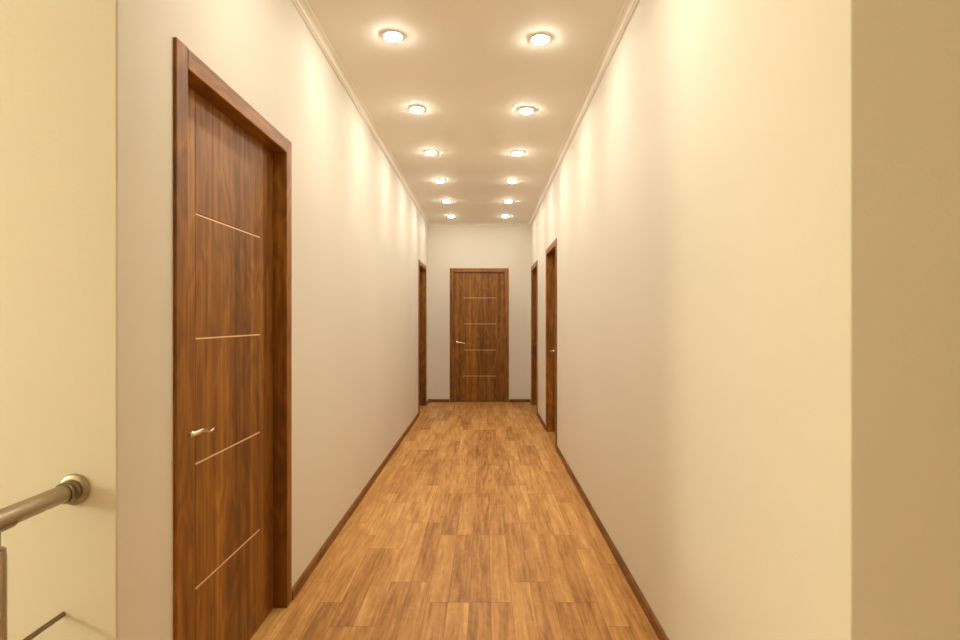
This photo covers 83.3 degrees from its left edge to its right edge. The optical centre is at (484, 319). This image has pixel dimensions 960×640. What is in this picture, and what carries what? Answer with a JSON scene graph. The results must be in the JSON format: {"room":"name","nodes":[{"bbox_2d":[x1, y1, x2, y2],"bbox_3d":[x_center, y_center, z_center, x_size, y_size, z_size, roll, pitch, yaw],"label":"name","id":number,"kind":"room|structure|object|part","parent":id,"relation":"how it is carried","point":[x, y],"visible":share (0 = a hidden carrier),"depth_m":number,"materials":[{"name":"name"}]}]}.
{"room":"hallway","nodes":[
{"label":"hallway","id":0,"kind":"room"},
{"bbox_2d":[0,0,152,639],"bbox_3d":[-2.640,1.342,1.361,3.520,5.648,0.140,0,0,0],"label":"wall","id":1,"kind":"structure","parent":0,"point":[76,76],"depth_m":1.29,"materials":[{"name":"beige paint"}]},
{"bbox_2d":[0,474,89,639],"bbox_3d":[-0.980,0.816,-0.304,0.090,0.900,3.190,0,0,0],"label":"stair railing","id":2,"kind":"object","parent":1,"relation":"attached to","point":[73,489],"visible":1,"depth_m":1.17,"materials":[{"name":"metal"}]},
{"bbox_3d":[-0.980,0.862,1.078,0.090,0.809,0.090,0,0,0],"label":"post","id":3,"kind":"part","parent":2,"relation":"part of","materials":[{"name":"metal"}]},
{"bbox_3d":[-0.980,0.404,-0.304,0.041,0.041,3.167,0,0,0],"label":"handrail","id":4,"kind":"part","parent":2,"relation":"part of","materials":[{"name":"metal"}]},
{"bbox_2d":[153,0,427,639],"bbox_3d":[-0.950,-0.108,4.950,0.140,2.748,7.039,0,0,0],"label":"wall","id":5,"kind":"structure","parent":0,"point":[359,238],"depth_m":2.77,"materials":[{"name":"beige paint"}]},
{"bbox_2d":[173,37,291,639],"bbox_3d":[-0.944,0.234,1.978,0.148,2.064,0.910,0,0,0],"label":"door","id":6,"kind":"structure","parent":5,"relation":"in","point":[232,168],"depth_m":1.96,"materials":[{"name":"brown wood"}]},
{"bbox_3d":[-0.903,0.349,1.694,0.062,0.028,0.145,0,0,0],"label":"handle","id":7,"kind":"part","parent":6,"relation":"part of","materials":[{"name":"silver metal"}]},
{"bbox_2d":[292,413,418,600],"bbox_3d":[-0.873,1.243,4.777,0.014,0.046,4.679,0,0,0],"label":"baseboard","id":8,"kind":"structure","parent":5,"relation":"attached to","point":[305,575],"depth_m":3.26,"materials":[{"name":"brown wood"}]},
{"bbox_2d":[291,0,430,225],"bbox_3d":[-0.855,-1.466,4.811,0.050,0.032,7.039,0,0,0],"label":"crown molding","id":9,"kind":"structure","parent":5,"relation":"attached to","point":[302,6],"depth_m":3.35,"materials":[{"name":"paint"}]},
{"bbox_2d":[418,259,425,414],"bbox_3d":[-0.944,0.234,7.575,0.148,2.064,0.910,0,0,0],"label":"door","id":10,"kind":"structure","parent":5,"relation":"in","point":[421,267],"depth_m":7.97,"materials":[{"name":"brown wood"}]},
{"bbox_2d":[249,402,658,639],"bbox_3d":[0.618,1.386,3.285,3.365,0.240,10.370,0,0,0],"label":"floor","id":11,"kind":"structure","parent":0,"point":[475,527],"depth_m":2.92,"materials":[{"name":"brown wood"}]},
{"bbox_2d":[306,0,625,222],"bbox_3d":[-1.050,-1.542,3.215,6.980,0.120,10.510,0,0,0],"label":"ceiling","id":12,"kind":"structure","parent":0,"point":[471,65],"depth_m":3.34,"materials":[{"name":"paint"}]},
{"bbox_2d":[383,30,403,41],"bbox_3d":[-0.478,-1.470,2.812,0.107,0.023,0.107,0,0,0],"label":"recessed light","id":13,"kind":"object","parent":12,"relation":"in","point":[389,35],"visible":1,"depth_m":2.79,"materials":[{"name":"white glass"}]},
{"bbox_2d":[409,106,423,112],"bbox_3d":[-0.478,-1.470,3.787,0.107,0.023,0.107,0,0,0],"label":"recessed light","id":14,"kind":"object","parent":12,"relation":"in","point":[417,109],"visible":1,"depth_m":3.76,"materials":[{"name":"white glass"}]},
{"bbox_2d":[425,150,436,154],"bbox_3d":[-0.478,-1.470,4.762,0.107,0.023,0.107,0,0,0],"label":"recessed light","id":15,"kind":"object","parent":12,"relation":"in","point":[429,152],"visible":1,"depth_m":4.73,"materials":[{"name":"white glass"}]},
{"bbox_2d":[435,179,444,182],"bbox_3d":[-0.478,-1.470,5.737,0.107,0.023,0.107,0,0,0],"label":"recessed light","id":16,"kind":"object","parent":12,"relation":"in","point":[436,180],"visible":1,"depth_m":5.71,"materials":[{"name":"white glass"}]},
{"bbox_2d":[512,151,523,155],"bbox_3d":[0.291,-1.470,4.780,0.107,0.023,0.107,0,0,0],"label":"recessed light","id":17,"kind":"object","parent":12,"relation":"in","point":[517,153],"visible":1,"depth_m":4.75,"materials":[{"name":"white glass"}]},
{"bbox_2d":[519,107,533,113],"bbox_3d":[0.291,-1.470,3.811,0.107,0.023,0.107,0,0,0],"label":"recessed light","id":18,"kind":"object","parent":12,"relation":"in","point":[525,110],"visible":1,"depth_m":3.79,"materials":[{"name":"white glass"}]},
{"bbox_2d":[530,33,549,44],"bbox_3d":[0.291,-1.470,2.842,0.107,0.023,0.107,0,0,0],"label":"recessed light","id":19,"kind":"object","parent":12,"relation":"in","point":[539,38],"visible":1,"depth_m":2.82,"materials":[{"name":"white glass"}]},
{"bbox_2d":[428,226,530,398],"bbox_3d":[-0.088,-0.108,8.400,1.583,2.748,0.140,0,0,0],"label":"wall","id":20,"kind":"structure","parent":0,"point":[449,247],"depth_m":8.33,"materials":[{"name":"beige paint"}]},
{"bbox_2d":[429,399,449,401],"bbox_3d":[-0.714,1.243,8.323,0.333,0.046,0.014,0,0,0],"label":"baseboard","id":21,"kind":"structure","parent":20,"relation":"attached to","point":[430,400],"depth_m":8.32,"materials":[{"name":"brown wood"}]},
{"bbox_2d":[450,268,508,401],"bbox_3d":[-0.088,0.234,8.376,0.910,2.064,0.184,0,0,0],"label":"door","id":22,"kind":"structure","parent":20,"relation":"in","point":[479,297],"depth_m":8.34,"materials":[{"name":"brown wood"}]},
{"bbox_2d":[429,223,529,225],"bbox_3d":[-0.088,-1.466,8.305,1.583,0.032,0.050,0,0,0],"label":"crown molding","id":23,"kind":"structure","parent":20,"relation":"attached to","point":[431,224],"depth_m":8.31,"materials":[{"name":"paint"}]},
{"bbox_2d":[509,399,529,401],"bbox_3d":[0.537,1.243,8.323,0.332,0.046,0.014,0,0,0],"label":"baseboard","id":24,"kind":"structure","parent":20,"relation":"attached to","point":[510,400],"depth_m":8.32,"materials":[{"name":"brown wood"}]},
{"bbox_2d":[531,0,806,639],"bbox_3d":[0.773,-0.108,4.824,0.140,2.748,7.292,0,0,0],"label":"wall","id":25,"kind":"structure","parent":0,"point":[675,208],"depth_m":1.83,"materials":[{"name":"beige paint"}]},
{"bbox_2d":[531,260,537,413],"bbox_3d":[0.767,0.234,7.665,0.148,2.064,0.910,0,0,0],"label":"door","id":26,"kind":"structure","parent":25,"relation":"in","point":[534,269],"depth_m":8.06,"materials":[{"name":"brown wood"}]},
{"bbox_2d":[537,411,545,430],"bbox_3d":[0.696,1.243,6.695,0.014,0.046,1.022,0,0,0],"label":"baseboard","id":27,"kind":"structure","parent":25,"relation":"attached to","point":[538,415],"depth_m":6.58,"materials":[{"name":"brown wood"}]},
{"bbox_2d":[546,238,556,448],"bbox_3d":[0.767,0.234,5.725,0.148,2.064,0.910,0,0,0],"label":"door","id":28,"kind":"structure","parent":25,"relation":"in","point":[551,251],"depth_m":6.12,"materials":[{"name":"brown wood"}]},
{"bbox_2d":[528,0,639,225],"bbox_3d":[0.678,-1.466,4.684,0.050,0.032,7.292,0,0,0],"label":"crown molding","id":29,"kind":"structure","parent":25,"relation":"attached to","point":[629,7],"depth_m":3.35,"materials":[{"name":"paint"}]},
{"bbox_2d":[556,445,668,639],"bbox_3d":[0.696,1.243,3.153,0.014,0.046,4.226,0,0,0],"label":"baseboard","id":30,"kind":"structure","parent":25,"relation":"attached to","point":[661,635],"depth_m":2.75,"materials":[{"name":"brown wood"}]},
{"bbox_2d":[807,0,959,639],"bbox_3d":[1.502,-0.108,1.108,1.597,2.748,0.140,0,0,0],"label":"wall","id":31,"kind":"structure","parent":0,"point":[883,76],"depth_m":1.04,"materials":[{"name":"beige paint"}]}
]}

